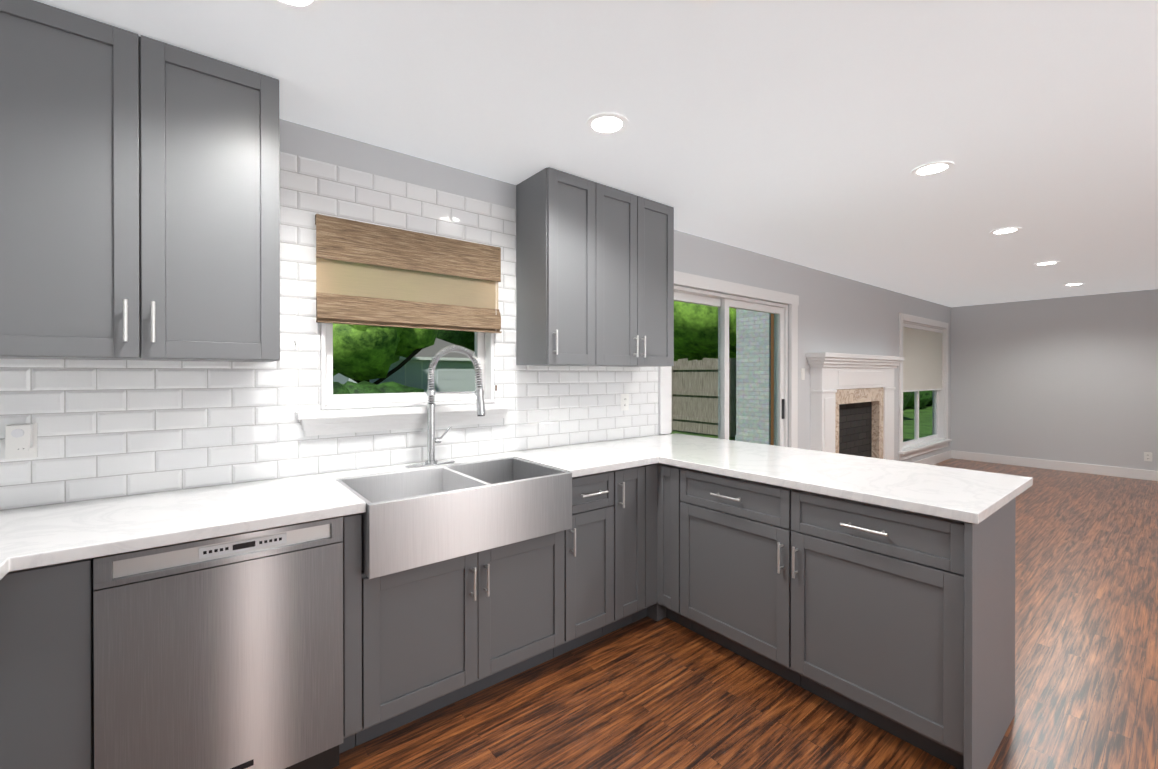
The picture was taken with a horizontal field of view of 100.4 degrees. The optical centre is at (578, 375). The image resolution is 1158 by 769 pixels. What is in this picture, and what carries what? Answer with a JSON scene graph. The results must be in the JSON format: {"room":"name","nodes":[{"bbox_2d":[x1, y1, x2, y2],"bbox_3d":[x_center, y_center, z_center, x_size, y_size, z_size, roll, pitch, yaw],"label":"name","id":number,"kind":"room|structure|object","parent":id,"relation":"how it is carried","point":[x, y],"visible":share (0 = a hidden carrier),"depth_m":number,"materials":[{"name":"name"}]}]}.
{"room":"kitchen","nodes":[
{"label":"kitchen","id":0,"kind":"room"},
{"bbox_2d":[34,0,1157,306],"bbox_3d":[3.431,-1.149,2.570,10.880,0.120,5.320,0,0,-38],"label":"ceiling","id":1,"kind":"structure","parent":0,"point":[808,132],"depth_m":1.96,"materials":[{"name":"white paint"}]},
{"bbox_2d":[269,0,323,12],"bbox_3d":[-0.812,-1.081,1.341,0.184,0.006,0.184,0,0,-38],"label":"recessed light","id":2,"kind":"object","parent":1,"relation":"in","point":[305,6],"visible":1,"depth_m":1.41,"materials":[{"name":"white paint"}]},
{"bbox_2d":[586,112,627,135],"bbox_3d":[0.121,-1.084,2.079,0.184,0.006,0.184,0,0,-38],"label":"recessed light","id":3,"kind":"object","parent":1,"relation":"in","point":[607,123],"visible":1,"depth_m":2.08,"materials":[{"name":"white paint"}]},
{"bbox_2d":[911,161,953,176],"bbox_3d":[1.854,-1.085,2.533,0.184,0.006,0.184,0,0,-38],"label":"recessed light","id":4,"kind":"object","parent":1,"relation":"in","point":[932,168],"visible":0.98,"depth_m":2.53,"materials":[{"name":"white paint"}]},
{"bbox_2d":[989,227,1021,234],"bbox_3d":[3.205,-1.089,3.629,0.184,0.006,0.184,0,0,-38],"label":"recessed light","id":5,"kind":"object","parent":1,"relation":"in","point":[1007,230],"visible":0.96,"depth_m":3.62,"materials":[{"name":"white paint"}]},
{"bbox_2d":[1034,261,1059,265],"bbox_3d":[4.546,-1.093,4.690,0.184,0.006,0.184,0,0,-38],"label":"recessed light","id":6,"kind":"object","parent":1,"relation":"in","point":[1046,263],"visible":1,"depth_m":4.69,"materials":[{"name":"white paint"}]},
{"bbox_2d":[1063,283,1084,285],"bbox_3d":[5.942,-1.097,5.795,0.184,0.006,0.184,0,0,-38],"label":"recessed light","id":7,"kind":"object","parent":1,"relation":"in","point":[1073,284],"visible":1,"depth_m":5.80,"materials":[{"name":"white paint"}]},
{"bbox_2d":[280,119,950,461],"bbox_3d":[1.830,0.124,4.597,10.880,2.440,0.160,0,0,-38],"label":"wall","id":8,"kind":"structure","parent":0,"point":[838,314],"depth_m":4.66,"materials":[{"name":"white paint"}]},
{"bbox_2d":[0,0,279,361],"bbox_3d":[-1.475,-0.569,1.635,0.760,1.026,0.360,0,0,-38],"label":"upper cabinet","id":9,"kind":"object","parent":8,"relation":"attached to","point":[139,198],"visible":1,"depth_m":1.51,"materials":[{"name":"grey paint"}]},
{"bbox_2d":[0,151,657,510],"bbox_3d":[-0.842,-0.256,2.373,3.610,1.384,0.008,0,0,-38],"label":"tile backsplash","id":10,"kind":"structure","parent":8,"relation":"attached to","point":[112,428],"depth_m":2.05,"materials":[{"name":"white tile"}]},
{"bbox_2d":[5,423,37,459],"bbox_3d":[-1.817,0.214,1.567,0.070,0.114,0.048,0,0,-38],"label":"electrical outlet","id":11,"kind":"object","parent":10,"relation":"attached to","point":[21,441],"visible":1,"depth_m":1.56,"materials":[{"name":"white plastic"}]},
{"bbox_2d":[621,394,628,410],"bbox_3d":[0.311,0.178,3.277,0.070,0.114,0.008,0,0,-38],"label":"electrical outlet","id":12,"kind":"object","parent":10,"relation":"attached to","point":[624,402],"visible":1,"depth_m":3.27,"materials":[{"name":"white plastic"}]},
{"bbox_2d":[295,323,512,435],"bbox_3d":[-0.842,-0.219,2.427,1.034,0.956,0.240,0,0,-38],"label":"kitchen window","id":13,"kind":"structure","parent":8,"relation":"in","point":[351,420],"depth_m":2.33,"materials":[{"name":"white paint"}]},
{"bbox_2d":[315,214,501,390],"bbox_3d":[-0.786,-0.309,2.369,0.900,0.782,0.040,0,0,-38],"label":"window blind","id":14,"kind":"object","parent":13,"relation":"attached to","point":[368,274],"visible":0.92,"depth_m":2.32,"materials":[{"name":"brown fabric"}]},
{"bbox_2d":[516,167,673,366],"bbox_3d":[0.139,-0.573,2.913,0.983,1.026,0.360,0,0,-38],"label":"upper cabinet","id":15,"kind":"object","parent":8,"relation":"attached to","point":[594,273],"visible":1,"depth_m":2.70,"materials":[{"name":"grey paint"}]},
{"bbox_2d":[669,285,787,446],"bbox_3d":[1.300,0.331,4.172,1.736,2.028,0.120,0,0,-38],"label":"sliding door","id":16,"kind":"structure","parent":8,"relation":"in","point":[723,303],"depth_m":4.15,"materials":[{"name":"white paint"}]},
{"bbox_2d":[658,271,798,447],"bbox_3d":[1.355,0.283,4.102,1.990,2.125,0.027,0,0,-38],"label":"door frame","id":17,"kind":"structure","parent":8,"relation":"attached to","point":[665,372],"depth_m":4.15,"materials":[{"name":"white paint"}]},
{"bbox_2d":[801,368,804,379],"bbox_3d":[2.232,-0.017,4.807,0.070,0.114,0.008,0,0,-38],"label":"light switch","id":18,"kind":"object","parent":8,"relation":"attached to","point":[802,373],"visible":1,"depth_m":4.80,"materials":[{"name":"white plastic"}]},
{"bbox_2d":[898,313,951,460],"bbox_3d":[5.022,0.145,7.082,2.090,1.960,0.223,0,0,-38],"label":"living room window","id":19,"kind":"structure","parent":8,"relation":"in","point":[938,420],"depth_m":7.15,"materials":[{"name":"white paint"}]},
{"bbox_2d":[903,323,943,391],"bbox_3d":[5.029,-0.250,7.071,1.822,0.941,0.044,0,0,-38],"label":"window shade","id":20,"kind":"object","parent":19,"relation":"attached to","point":[922,356],"visible":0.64,"depth_m":7.04,"materials":[{"name":"fabric"}]},
{"bbox_2d":[912,450,951,464],"bbox_3d":[4.930,1.271,6.942,2.737,0.130,0.018,0,0,-38],"label":"baseboard","id":21,"kind":"structure","parent":8,"relation":"attached to","point":[935,459],"depth_m":7.33,"materials":[{"name":"white paint"}]},
{"bbox_2d":[332,458,1157,768],"bbox_3d":[3.431,1.381,2.579,10.880,0.060,5.320,0,0,-38],"label":"floor","id":22,"kind":"structure","parent":0,"point":[652,694],"depth_m":2.04,"materials":[{"name":"brown wood"}]},
{"bbox_2d":[0,573,7,768],"bbox_3d":[-1.426,0.916,0.699,0.604,0.884,0.716,0,0,-38],"label":"base cabinet","id":23,"kind":"object","parent":22,"relation":"on","point":[4,581],"depth_m":1.18,"materials":[{"name":"grey paint"}]},
{"bbox_2d":[0,505,63,579],"bbox_3d":[-0.949,0.457,0.122,0.638,0.035,3.060,0,0,-38],"label":"countertop","id":24,"kind":"structure","parent":23,"relation":"on","point":[18,528],"depth_m":1.36,"materials":[{"name":"white stone"}]},
{"bbox_2d":[8,564,59,768],"bbox_3d":[-1.819,0.914,1.195,0.604,0.884,0.641,0,0,-38],"label":"base cabinet","id":25,"kind":"object","parent":22,"relation":"on","point":[33,593],"depth_m":1.21,"materials":[{"name":"grey paint"}]},
{"bbox_2d":[93,516,342,768],"bbox_3d":[-1.202,0.916,1.661,0.599,0.877,0.554,0,0,-38],"label":"dishwasher","id":26,"kind":"object","parent":22,"relation":"on","point":[223,652],"visible":1,"depth_m":1.43,"materials":[{"name":"silver metal"}]},
{"bbox_2d":[342,523,579,749],"bbox_3d":[-0.571,1.025,2.212,0.943,0.656,0.596,0,0,-38],"label":"base cabinet","id":27,"kind":"object","parent":22,"relation":"on","point":[418,642],"depth_m":1.90,"materials":[{"name":"grey paint"}]},
{"bbox_2d":[572,468,627,645],"bbox_3d":[-0.127,0.909,2.564,0.430,0.884,0.596,0,0,-38],"label":"base cabinet","id":28,"kind":"object","parent":22,"relation":"on","point":[599,500],"depth_m":2.39,"materials":[{"name":"grey paint"}]},
{"bbox_2d":[628,465,647,624],"bbox_3d":[0.058,0.909,2.710,0.281,0.884,0.596,0,0,-38],"label":"base cabinet","id":29,"kind":"object","parent":22,"relation":"on","point":[637,476],"depth_m":2.53,"materials":[{"name":"grey paint"}]},
{"bbox_2d":[648,463,663,620],"bbox_3d":[0.480,0.908,3.019,0.579,0.884,0.636,0,0,-38],"label":"base cabinet","id":30,"kind":"object","parent":22,"relation":"on","point":[655,471],"depth_m":2.60,"materials":[{"name":"grey paint"}]},
{"bbox_2d":[0,433,733,569],"bbox_3d":[-0.574,0.450,2.179,3.782,0.035,0.629,0,0,-38],"label":"countertop","id":31,"kind":"structure","parent":30,"relation":"on","point":[37,536],"depth_m":1.62,"materials":[{"name":"white stone"}]},
{"bbox_2d":[405,345,485,467],"bbox_3d":[-0.639,0.141,2.308,0.326,0.581,0.225,0,0,-38],"label":"faucet","id":32,"kind":"object","parent":31,"relation":"on","point":[432,440],"visible":1,"depth_m":2.33,"materials":[{"name":"silver metal"}]},
{"bbox_2d":[336,458,571,578],"bbox_3d":[-0.530,0.565,2.110,0.870,0.252,0.512,0,0,-38],"label":"farmhouse sink","id":33,"kind":"object","parent":31,"relation":"in","point":[411,519],"visible":0.94,"depth_m":1.94,"materials":[{"name":"silver metal"}]},
{"bbox_2d":[660,441,1032,523],"bbox_3d":[1.034,0.449,2.493,0.872,0.035,1.803,0,0,-38],"label":"countertop","id":34,"kind":"structure","parent":30,"relation":"on","point":[965,495],"depth_m":2.06,"materials":[{"name":"white stone"}]},
{"bbox_2d":[664,464,1015,768],"bbox_3d":[1.105,0.911,2.231,0.618,0.884,1.270,0,0,-38],"label":"base cabinet","id":35,"kind":"object","parent":22,"relation":"on","point":[898,623],"depth_m":1.85,"materials":[{"name":"grey paint"}]},
{"bbox_2d":[806,352,903,459],"bbox_3d":[3.160,0.555,5.423,2.100,1.572,0.196,0,0,-38],"label":"fireplace","id":36,"kind":"object","parent":22,"relation":"on","point":[851,404],"visible":0.73,"depth_m":5.36,"materials":[{"name":"white paint"}]},
{"bbox_2d":[951,289,1157,470],"bbox_3d":[7.633,0.119,5.902,0.160,2.440,5.000,0,0,-38],"label":"wall","id":37,"kind":"structure","parent":0,"point":[1074,379],"depth_m":6.82,"materials":[{"name":"white paint"}]},
{"bbox_2d":[952,450,1157,480],"bbox_3d":[7.553,1.274,5.862,0.019,0.130,4.968,0,0,-38],"label":"baseboard","id":38,"kind":"structure","parent":37,"relation":"attached to","point":[1151,475],"depth_m":6.81,"materials":[{"name":"white paint"}]},
{"bbox_2d":[1144,452,1151,461],"bbox_3d":[7.300,1.038,6.190,0.008,0.114,0.070,0,0,-38],"label":"outlet","id":39,"kind":"object","parent":37,"relation":"attached to","point":[1147,456],"visible":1,"depth_m":6.19,"materials":[{"name":"white plastic"}]},
{"label":"outside","id":40,"kind":"structure","parent":0,"visible":0},
{"bbox_2d":[342,384,932,441],"bbox_3d":[-7.675,1.254,41.719,100.000,0.079,69.839,0,0,-38],"label":"ground","id":41,"kind":"structure","parent":40,"point":[925,423],"depth_m":12.54,"materials":[{"name":"green plant"}]},
{"bbox_2d":[333,381,423,393],"bbox_3d":[-5.867,0.717,8.603,6.158,1.364,1.229,0,0,-38],"label":"hedge","id":42,"kind":"object","parent":41,"relation":"on","point":[346,388],"depth_m":9.67,"materials":[{"name":"green plant"}]},
{"bbox_2d":[333,323,437,384],"bbox_3d":[-4.916,-0.663,10.869,3.760,4.006,2.874,0,0,-38],"label":"tree","id":43,"kind":"object","parent":41,"relation":"on","point":[376,349],"depth_m":10.12,"materials":[{"name":"green plant"}]},
{"bbox_2d":[349,338,474,391],"bbox_3d":[-10.790,-0.753,32.115,7.500,4.000,7.720,0,0,-38],"label":"garage","id":44,"kind":"structure","parent":41,"relation":"on","point":[446,381],"depth_m":29.53,"materials":[{"name":"green siding"},{"name":"grey shingle"},{"name":"white paint"}]},
{"bbox_2d":[436,330,474,346],"bbox_3d":[-14.092,-4.665,43.177,12.260,11.762,13.874,0,0,-38],"label":"tree","id":45,"kind":"object","parent":41,"relation":"on","point":[463,337],"depth_m":39.45,"materials":[{"name":"green plant"}]},
{"bbox_2d":[464,332,474,351],"bbox_3d":[-10.135,-5.229,48.643,14.643,12.851,13.758,0,0,-38],"label":"tree","id":46,"kind":"object","parent":41,"relation":"on","point":[471,346],"depth_m":44.43,"materials":[{"name":"green plant"}]},
{"bbox_2d":[672,358,735,436],"bbox_3d":[14.536,0.372,20.916,31.263,1.830,4.070,0,0,-38],"label":"fence","id":47,"kind":"object","parent":41,"relation":"on","point":[699,408],"depth_m":10.87,"materials":[{"name":"brown wood"}]},
{"bbox_2d":[674,301,735,360],"bbox_3d":[3.443,-1.265,12.938,4.319,5.191,4.388,0,0,-38],"label":"tree","id":48,"kind":"object","parent":41,"relation":"on","point":[682,349],"depth_m":11.30,"materials":[{"name":"green plant"}]},
{"bbox_2d":[729,308,735,357],"bbox_3d":[4.858,-1.612,12.190,5.121,5.888,4.300,0,0,-38],"label":"tree","id":49,"kind":"object","parent":41,"relation":"on","point":[732,332],"depth_m":11.25,"materials":[{"name":"green plant"}]},
{"bbox_2d":[735,308,770,444],"bbox_3d":[3.272,-0.406,8.799,0.350,3.470,0.770,0,0,-38],"label":"brick wall","id":50,"kind":"structure","parent":41,"relation":"on","point":[751,378],"depth_m":8.71,"materials":[{"name":"grey brick"}]},
{"bbox_2d":[771,314,773,444],"bbox_3d":[3.371,-0.399,8.307,0.125,3.460,0.125,0,0,-38],"label":"post","id":51,"kind":"object","parent":41,"relation":"on","point":[772,379],"depth_m":8.29,"materials":[{"name":"brown wood"}]},
{"bbox_2d":[903,390,932,409],"bbox_3d":[17.449,0.036,22.784,22.691,2.804,2.385,0,0,-38],"label":"hedge","id":52,"kind":"object","parent":41,"relation":"on","point":[909,399],"depth_m":18.42,"materials":[{"name":"green plant"}]}
]}

